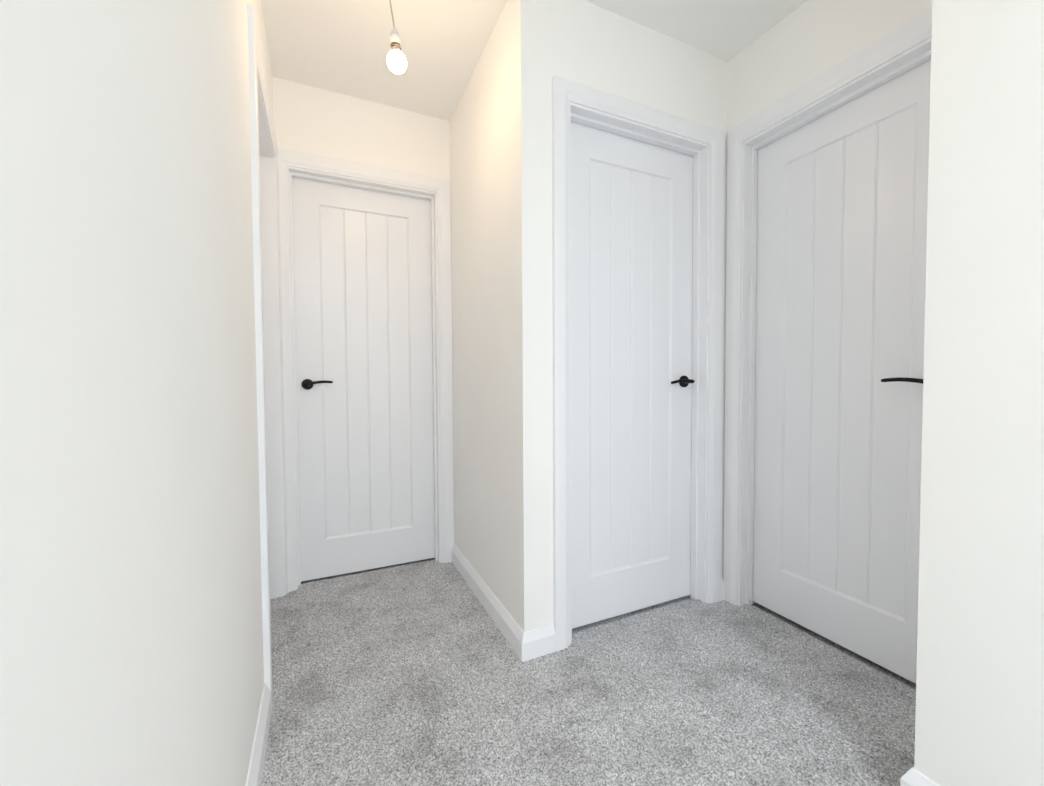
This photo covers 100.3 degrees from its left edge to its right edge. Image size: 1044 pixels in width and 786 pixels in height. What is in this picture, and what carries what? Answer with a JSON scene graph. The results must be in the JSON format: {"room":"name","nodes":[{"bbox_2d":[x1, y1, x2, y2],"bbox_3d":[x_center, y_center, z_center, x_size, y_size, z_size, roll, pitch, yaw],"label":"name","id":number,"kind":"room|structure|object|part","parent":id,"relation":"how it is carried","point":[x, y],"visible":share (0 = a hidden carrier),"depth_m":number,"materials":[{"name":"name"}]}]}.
{"room":"home hallway","nodes":[
{"label":"home hallway","id":0,"kind":"room"},
{"bbox_2d":[0,0,273,785],"bbox_3d":[-0.109,-0.135,-0.348,0.150,2.512,5.468,-1,2,-25],"label":"wall","id":1,"kind":"structure","parent":0,"point":[131,620],"depth_m":0.42,"materials":[{"name":"white paint"}]},
{"bbox_2d":[246,684,271,785],"bbox_3d":[0.157,0.988,-0.670,0.018,0.101,4.400,-1,2,-25],"label":"baseboard","id":2,"kind":"structure","parent":1,"relation":"attached to","point":[256,766],"depth_m":1.14,"materials":[{"name":"white wood"}]},
{"bbox_2d":[273,77,449,179],"bbox_3d":[-0.791,-0.215,2.283,0.836,2.512,0.120,-1,2,-25],"label":"wall","id":3,"kind":"structure","parent":0,"point":[308,119],"depth_m":2.17,"materials":[{"name":"white paint"}]},
{"bbox_2d":[247,4,453,709],"bbox_3d":[-0.681,-0.089,1.872,0.984,2.106,0.964,-1,2,-25],"label":"door frame","id":4,"kind":"structure","parent":3,"relation":"attached to","point":[292,163],"depth_m":2.05,"materials":[{"name":"white wood"}]},
{"bbox_2d":[292,177,434,581],"bbox_3d":[-0.801,-0.060,2.279,0.689,2.000,0.093,-1,2,-25],"label":"door","id":5,"kind":"structure","parent":3,"relation":"in","point":[363,290],"depth_m":2.28,"materials":[{"name":"white paint"}]},
{"bbox_3d":[-1.000,-0.049,2.145,0.126,0.026,0.014,-1,2,-28],"label":"lever","id":6,"kind":"part","parent":5,"relation":"part of","materials":[{"name":"black metal"}]},
{"bbox_2d":[449,0,523,630],"bbox_3d":[-0.172,-0.211,2.050,0.099,2.512,1.065,-1,2,-24],"label":"wall","id":7,"kind":"structure","parent":0,"point":[485,123],"depth_m":1.83,"materials":[{"name":"white paint"}]},
{"bbox_2d":[452,544,555,661],"bbox_3d":[-0.137,0.904,2.014,0.139,0.101,0.946,-1,2,-25],"label":"baseboard","id":8,"kind":"structure","parent":7,"relation":"attached to","point":[528,645],"depth_m":1.69,"materials":[{"name":"white wood"}]},
{"bbox_2d":[261,0,806,120],"bbox_3d":[0.773,-1.438,0.025,2.112,0.060,5.468,-1,2,-25],"label":"ceiling","id":9,"kind":"structure","parent":0,"point":[343,47],"depth_m":1.77,"materials":[{"name":"white paint"}]},
{"bbox_2d":[387,0,406,73],"bbox_3d":[-0.444,-1.269,1.466,0.106,0.356,0.082,-1,2,-25],"label":"pendant light","id":10,"kind":"object","parent":9,"relation":"hanging from","point":[396,61],"visible":1,"depth_m":1.46,"materials":[{"name":"white glass"}]},
{"bbox_3d":[-0.443,-1.323,1.465,0.031,0.190,0.005,-1,2,-25],"label":"cord","id":11,"kind":"part","parent":10,"relation":"part of","materials":[{"name":"grey plastic"}]},
{"bbox_3d":[-0.425,-1.121,1.480,0.065,0.060,0.065,-1,2,-25],"label":"bulb","id":12,"kind":"part","parent":10,"relation":"part of","materials":[{"name":"white glass"}]},
{"bbox_2d":[261,558,915,785],"bbox_3d":[0.791,1.011,0.126,2.161,0.019,5.510,-1,2,-25],"label":"floor","id":13,"kind":"structure","parent":0,"point":[393,675],"depth_m":1.39,"materials":[{"name":"grey carpet"}]},
{"bbox_2d":[521,0,727,631],"bbox_3d":[0.492,-0.208,1.839,1.136,2.512,0.120,-1,2,-25],"label":"wall","id":14,"kind":"structure","parent":0,"point":[583,42],"depth_m":1.59,"materials":[{"name":"white paint"}]},
{"bbox_2d":[571,121,694,628],"bbox_3d":[0.473,-0.059,1.837,0.688,2.009,0.093,-1,2,-25],"label":"door","id":15,"kind":"structure","parent":14,"relation":"in","point":[632,199],"depth_m":1.85,"materials":[{"name":"white paint"}]},
{"bbox_3d":[0.703,-0.050,1.903,0.126,0.021,0.014,-1,2,-22],"label":"lever","id":16,"kind":"part","parent":15,"relation":"part of","materials":[{"name":"black metal"}]},
{"bbox_2d":[721,577,723,600],"bbox_3d":[0.916,0.899,1.993,0.034,0.101,0.018,-1,2,-25],"label":"baseboard","id":17,"kind":"structure","parent":14,"relation":"attached to","point":[722,584],"depth_m":1.98,"materials":[{"name":"white wood"}]},
{"bbox_2d":[552,8,931,650],"bbox_3d":[0.730,-0.086,1.478,1.015,2.108,0.983,-1,2,-25],"label":"door frame","id":18,"kind":"structure","parent":14,"relation":"attached to","point":[572,101],"depth_m":1.89,"materials":[{"name":"white wood"}]},
{"bbox_2d":[728,0,931,130],"bbox_3d":[1.162,-0.204,1.604,0.120,2.512,1.112,-1,2,-25],"label":"wall","id":19,"kind":"structure","parent":0,"point":[816,37],"depth_m":1.63,"materials":[{"name":"white paint"}]},
{"bbox_2d":[752,59,930,683],"bbox_3d":[1.162,-0.054,1.609,0.093,1.994,0.690,-1,2,-25],"label":"door","id":20,"kind":"structure","parent":19,"relation":"in","point":[842,196],"depth_m":1.60,"materials":[{"name":"white paint"}]},
{"bbox_3d":[1.224,-0.038,1.388,0.014,0.023,0.139,-1,2,-22],"label":"lever","id":21,"kind":"part","parent":20,"relation":"part of","materials":[{"name":"black metal"}]},
{"bbox_2d":[914,0,1043,785],"bbox_3d":[1.699,-0.137,-0.585,0.100,2.512,3.512,-1,2,-25],"label":"wall","id":22,"kind":"structure","parent":0,"point":[979,715],"depth_m":0.90,"materials":[{"name":"white paint"}]},
{"bbox_2d":[900,766,939,785],"bbox_3d":[1.821,0.971,-0.430,0.446,0.101,3.430,-1,2,-25],"label":"baseboard","id":23,"kind":"structure","parent":22,"relation":"attached to","point":[913,777],"depth_m":1.01,"materials":[{"name":"white wood"}]}
]}

